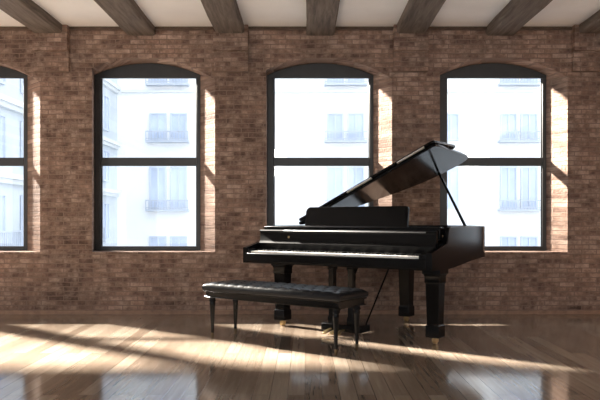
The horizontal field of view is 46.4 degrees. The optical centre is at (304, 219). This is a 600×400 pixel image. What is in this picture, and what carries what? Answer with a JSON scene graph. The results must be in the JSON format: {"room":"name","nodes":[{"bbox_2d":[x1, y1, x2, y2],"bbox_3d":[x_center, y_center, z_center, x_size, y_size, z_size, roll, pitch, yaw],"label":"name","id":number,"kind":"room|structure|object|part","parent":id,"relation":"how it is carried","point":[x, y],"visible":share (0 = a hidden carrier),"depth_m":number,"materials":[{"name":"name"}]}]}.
{"room":"music room","nodes":[
{"label":"music room","id":0,"kind":"room"},
{"bbox_2d":[0,25,599,309],"bbox_3d":[-5.200,-0.700,7.985,21.600,3.500,0.570,0,0,0],"label":"wall","id":1,"kind":"structure","parent":0,"point":[60,269],"depth_m":7.80,"materials":[{"name":"brick"}]},
{"bbox_2d":[0,66,27,250],"bbox_3d":[-3.803,-0.727,8.068,1.224,2.157,0.044,0,0,0],"label":"window","id":2,"kind":"structure","parent":1,"relation":"in","point":[5,73],"depth_m":8.05,"materials":[{"name":"metal"}]},
{"bbox_3d":[-3.803,-1.719,8.070,1.224,0.172,0.040,0,0,0],"label":"head panel","id":3,"kind":"part","parent":2,"relation":"part of","materials":[{"name":"metal"}]},
{"bbox_2d":[0,0,61,32],"bbox_3d":[-2.828,-2.101,0.899,0.332,0.099,13.798,0,0,0],"label":"ceiling beam","id":4,"kind":"structure","parent":1,"relation":"attached to","point":[28,13],"depth_m":7.10,"materials":[{"name":"brown wood"}]},
{"bbox_2d":[94,0,154,35],"bbox_3d":[-1.828,-2.101,0.899,0.330,0.098,13.798,0,0,0],"label":"ceiling beam","id":5,"kind":"structure","parent":1,"relation":"attached to","point":[126,14],"depth_m":7.09,"materials":[{"name":"brown wood"}]},
{"bbox_2d":[94,63,199,250],"bbox_3d":[-1.814,-0.727,8.068,1.224,2.157,0.044,0,0,0],"label":"window","id":6,"kind":"structure","parent":1,"relation":"in","point":[140,70],"depth_m":8.05,"materials":[{"name":"metal"}]},
{"bbox_3d":[-1.814,-1.719,8.070,1.224,0.172,0.040,0,0,0],"label":"head panel","id":7,"kind":"part","parent":6,"relation":"part of","materials":[{"name":"metal"}]},
{"bbox_2d":[201,0,243,32],"bbox_3d":[-0.828,-2.100,0.899,0.331,0.099,13.798,0,0,0],"label":"ceiling beam","id":8,"kind":"structure","parent":1,"relation":"attached to","point":[224,16],"depth_m":7.06,"materials":[{"name":"brown wood"}]},
{"bbox_2d":[0,27,571,28],"bbox_3d":[-5.200,-2.136,7.787,21.600,0.028,0.025,0,0,0],"label":"trim","id":9,"kind":"structure","parent":1,"relation":"attached to","point":[0,27],"depth_m":7.78,"materials":[{"name":"brown wood"}]},
{"bbox_2d":[0,310,599,313],"bbox_3d":[-5.200,1.027,7.788,21.600,0.046,0.024,0,0,0],"label":"baseboard","id":10,"kind":"structure","parent":1,"relation":"attached to","point":[1,311],"depth_m":7.78,"materials":[{"name":"brown wood"}]},
{"bbox_2d":[267,63,372,225],"bbox_3d":[0.175,-0.727,8.068,1.224,2.157,0.044,0,0,0],"label":"window","id":11,"kind":"structure","parent":1,"relation":"in","point":[313,70],"depth_m":8.05,"materials":[{"name":"metal"}]},
{"bbox_3d":[0.175,-1.719,8.070,1.224,0.172,0.040,0,0,0],"label":"head panel","id":12,"kind":"part","parent":11,"relation":"part of","materials":[{"name":"metal"}]},
{"bbox_2d":[306,0,339,35],"bbox_3d":[0.172,-2.101,0.899,0.330,0.099,13.798,0,0,0],"label":"ceiling beam","id":13,"kind":"structure","parent":1,"relation":"attached to","point":[321,15],"depth_m":7.09,"materials":[{"name":"brown wood"}]},
{"bbox_2d":[397,0,445,32],"bbox_3d":[1.171,-2.101,0.899,0.330,0.099,13.798,0,0,0],"label":"ceiling beam","id":14,"kind":"structure","parent":1,"relation":"attached to","point":[417,16],"depth_m":7.07,"materials":[{"name":"brown wood"}]},
{"bbox_2d":[440,63,545,250],"bbox_3d":[2.164,-0.727,8.068,1.224,2.157,0.044,0,0,0],"label":"window","id":15,"kind":"structure","parent":1,"relation":"in","point":[486,70],"depth_m":8.05,"materials":[{"name":"metal"}]},
{"bbox_3d":[2.164,-1.719,8.070,1.224,0.172,0.040,0,0,0],"label":"head panel","id":16,"kind":"part","parent":15,"relation":"part of","materials":[{"name":"metal"}]},
{"bbox_2d":[486,0,551,35],"bbox_3d":[2.173,-2.101,0.899,0.331,0.099,13.798,0,0,0],"label":"ceiling beam","id":17,"kind":"structure","parent":1,"relation":"attached to","point":[516,13],"depth_m":7.09,"materials":[{"name":"brown wood"}]},
{"bbox_2d":[579,10,599,32],"bbox_3d":[3.172,-2.100,0.899,0.331,0.099,13.798,0,0,0],"label":"ceiling beam","id":18,"kind":"structure","parent":1,"relation":"attached to","point":[592,24],"depth_m":7.48,"materials":[{"name":"brown wood"}]},
{"bbox_2d":[0,314,599,399],"bbox_3d":[-5.200,1.110,0.900,22.200,0.120,14.400,0,0,0],"label":"floor","id":19,"kind":"structure","parent":0,"point":[43,356],"depth_m":5.31,"materials":[{"name":"brown wood"}]},
{"bbox_2d":[202,280,367,355],"bbox_3d":[-0.201,0.798,5.938,1.479,0.504,0.412,0,0,37],"label":"piano bench","id":20,"kind":"object","parent":19,"relation":"on","point":[335,298],"visible":1,"depth_m":5.68,"materials":[{"name":"black leather"}]},
{"bbox_3d":[-0.822,0.843,6.217,0.062,0.325,0.062,0,0,37],"label":"leg","id":21,"kind":"part","parent":20,"relation":"part of","materials":[{"name":"black paint"}]},
{"bbox_3d":[-0.641,0.843,6.457,0.062,0.325,0.062,0,0,37],"label":"leg","id":22,"kind":"part","parent":20,"relation":"part of","materials":[{"name":"black paint"}]},
{"bbox_2d":[202,280,367,301],"bbox_3d":[-0.201,0.585,5.938,1.479,0.077,0.412,0,0,37],"label":"seat cushion","id":23,"kind":"object","parent":20,"relation":"on","point":[241,288],"depth_m":5.72,"materials":[{"name":"black leather"}]},
{"bbox_3d":[0.239,0.843,5.418,0.062,0.325,0.062,0,0,37],"label":"leg","id":24,"kind":"part","parent":20,"relation":"part of","materials":[{"name":"black paint"}]},
{"bbox_3d":[0.420,0.843,5.658,0.062,0.325,0.062,0,0,37],"label":"leg","id":25,"kind":"part","parent":20,"relation":"part of","materials":[{"name":"black paint"}]},
{"bbox_2d":[243,140,484,343],"bbox_3d":[0.772,0.146,7.062,2.030,1.806,1.924,0,0,36],"label":"grand piano","id":26,"kind":"object","parent":19,"relation":"on","point":[336,233],"visible":0.98,"depth_m":6.50,"materials":[{"name":"black paint"}]},
{"bbox_3d":[-0.221,0.700,6.963,0.166,0.589,0.166,0,0,36],"label":"leg","id":27,"kind":"part","parent":26,"relation":"part of","materials":[{"name":"black paint"}]},
{"bbox_3d":[0.383,0.121,6.527,1.924,0.118,0.065,0,0,36],"label":"rail","id":28,"kind":"part","parent":26,"relation":"part of","materials":[{"name":"black paint"}]},
{"bbox_3d":[0.706,0.656,6.580,0.016,0.619,0.522,0,0,37],"label":"brace rod","id":29,"kind":"part","parent":26,"relation":"part of","materials":[{"name":"black paint"}]},
{"bbox_3d":[0.891,-0.339,7.512,1.605,0.778,1.056,0,0,36],"label":"lid","id":30,"kind":"part","parent":26,"relation":"part of","materials":[{"name":"black paint"}]},
{"bbox_3d":[1.051,0.657,7.250,0.166,0.674,0.166,0,0,36],"label":"leg","id":31,"kind":"part","parent":26,"relation":"part of","materials":[{"name":"black paint"}]},
{"bbox_3d":[1.105,0.702,5.938,0.166,0.584,0.166,0,0,36],"label":"leg","id":32,"kind":"part","parent":26,"relation":"part of","materials":[{"name":"black paint"}]},
{"bbox_2d":[0,0,599,26],"bbox_3d":[-5.200,-2.250,0.900,22.200,0.200,14.400,0,0,0],"label":"ceiling","id":33,"kind":"structure","parent":0,"point":[72,13],"depth_m":7.25,"materials":[{"name":"paint"}]},
{"label":"outside","id":34,"kind":"structure","parent":0,"visible":0},
{"bbox_3d":[0.000,8.200,49.250,140.000,0.300,81.500,0,0,0],"label":"ground","id":35,"kind":"structure","parent":34,"visible":0},
{"bbox_2d":[0,79,120,245],"bbox_3d":[-15.950,-2.050,29.590,12.500,20.200,16.780,0,0,0],"label":"building","id":36,"kind":"structure","parent":35,"relation":"on","point":[11,90],"depth_m":24.91,"materials":[{"name":"grey stone"}]},
{"bbox_3d":[-10.170,-2.750,23.100,0.040,1.420,0.920,0,0,0],"label":"pane","id":37,"kind":"part","parent":36,"relation":"part of","materials":[{"name":"glass"}]},
{"bbox_3d":[-10.170,0.075,23.100,0.040,1.770,0.920,0,0,0],"label":"pane","id":38,"kind":"part","parent":36,"relation":"part of","materials":[{"name":"glass"}]},
{"bbox_3d":[-10.170,-5.450,35.600,0.040,1.620,0.920,0,0,0],"label":"pane","id":39,"kind":"part","parent":36,"relation":"part of","materials":[{"name":"glass"}]},
{"bbox_3d":[-10.170,-2.750,35.600,0.040,1.420,0.920,0,0,0],"label":"pane","id":40,"kind":"part","parent":36,"relation":"part of","materials":[{"name":"glass"}]},
{"bbox_3d":[-10.170,0.075,35.600,0.040,1.770,0.920,0,0,0],"label":"pane","id":41,"kind":"part","parent":36,"relation":"part of","materials":[{"name":"glass"}]},
{"bbox_2d":[117,79,539,245],"bbox_3d":[0.000,-2.100,43.250,68.000,20.300,11.500,0,0,0],"label":"apartment building","id":42,"kind":"structure","parent":35,"relation":"on","point":[315,118],"depth_m":38.00,"materials":[{"name":"white stone"}]},
{"bbox_3d":[-7.970,1.960,37.970,0.740,2.000,0.040,0,0,0],"label":"pane","id":43,"kind":"part","parent":42,"relation":"part of","materials":[{"name":"glass"}]},
{"bbox_3d":[-7.970,-1.750,37.970,0.740,2.120,0.040,0,0,0],"label":"pane","id":44,"kind":"part","parent":42,"relation":"part of","materials":[{"name":"glass"}]},
{"bbox_3d":[-7.970,-5.050,37.970,0.740,1.320,0.040,0,0,0],"label":"pane","id":45,"kind":"part","parent":42,"relation":"part of","materials":[{"name":"glass"}]},
{"bbox_3d":[-6.850,1.960,37.970,0.740,2.000,0.040,0,0,0],"label":"pane","id":46,"kind":"part","parent":42,"relation":"part of","materials":[{"name":"glass"}]},
{"bbox_3d":[-6.850,-1.750,37.970,0.740,2.120,0.040,0,0,0],"label":"pane","id":47,"kind":"part","parent":42,"relation":"part of","materials":[{"name":"glass"}]},
{"bbox_3d":[-6.850,-5.050,37.970,0.740,1.320,0.040,0,0,0],"label":"pane","id":48,"kind":"part","parent":42,"relation":"part of","materials":[{"name":"glass"}]},
{"bbox_3d":[1.640,-1.750,37.970,0.740,2.120,0.040,0,0,0],"label":"pane","id":49,"kind":"part","parent":42,"relation":"part of","materials":[{"name":"glass"}]},
{"bbox_3d":[1.640,-5.050,37.970,0.740,1.320,0.040,0,0,0],"label":"pane","id":50,"kind":"part","parent":42,"relation":"part of","materials":[{"name":"glass"}]},
{"bbox_3d":[2.760,-1.750,37.970,0.740,2.120,0.040,0,0,0],"label":"pane","id":51,"kind":"part","parent":42,"relation":"part of","materials":[{"name":"glass"}]},
{"bbox_3d":[2.760,-5.050,37.970,0.740,1.320,0.040,0,0,0],"label":"pane","id":52,"kind":"part","parent":42,"relation":"part of","materials":[{"name":"glass"}]},
{"bbox_3d":[7.900,-1.750,37.970,0.740,2.120,0.040,0,0,0],"label":"pane","id":53,"kind":"part","parent":42,"relation":"part of","materials":[{"name":"glass"}]},
{"bbox_3d":[7.900,-5.050,37.970,0.740,1.320,0.040,0,0,0],"label":"pane","id":54,"kind":"part","parent":42,"relation":"part of","materials":[{"name":"glass"}]},
{"bbox_3d":[11.040,1.960,37.970,0.740,2.000,0.040,0,0,0],"label":"pane","id":55,"kind":"part","parent":42,"relation":"part of","materials":[{"name":"glass"}]},
{"bbox_3d":[11.040,-1.750,37.970,0.740,2.120,0.040,0,0,0],"label":"pane","id":56,"kind":"part","parent":42,"relation":"part of","materials":[{"name":"glass"}]},
{"bbox_3d":[11.040,-5.050,37.970,0.740,1.320,0.040,0,0,0],"label":"pane","id":57,"kind":"part","parent":42,"relation":"part of","materials":[{"name":"glass"}]},
{"bbox_3d":[12.160,1.960,37.970,0.740,2.000,0.040,0,0,0],"label":"pane","id":58,"kind":"part","parent":42,"relation":"part of","materials":[{"name":"glass"}]},
{"bbox_3d":[12.160,-1.750,37.970,0.740,2.120,0.040,0,0,0],"label":"pane","id":59,"kind":"part","parent":42,"relation":"part of","materials":[{"name":"glass"}]},
{"bbox_3d":[12.160,-5.050,37.970,0.740,1.320,0.040,0,0,0],"label":"pane","id":60,"kind":"part","parent":42,"relation":"part of","materials":[{"name":"glass"}]}
]}

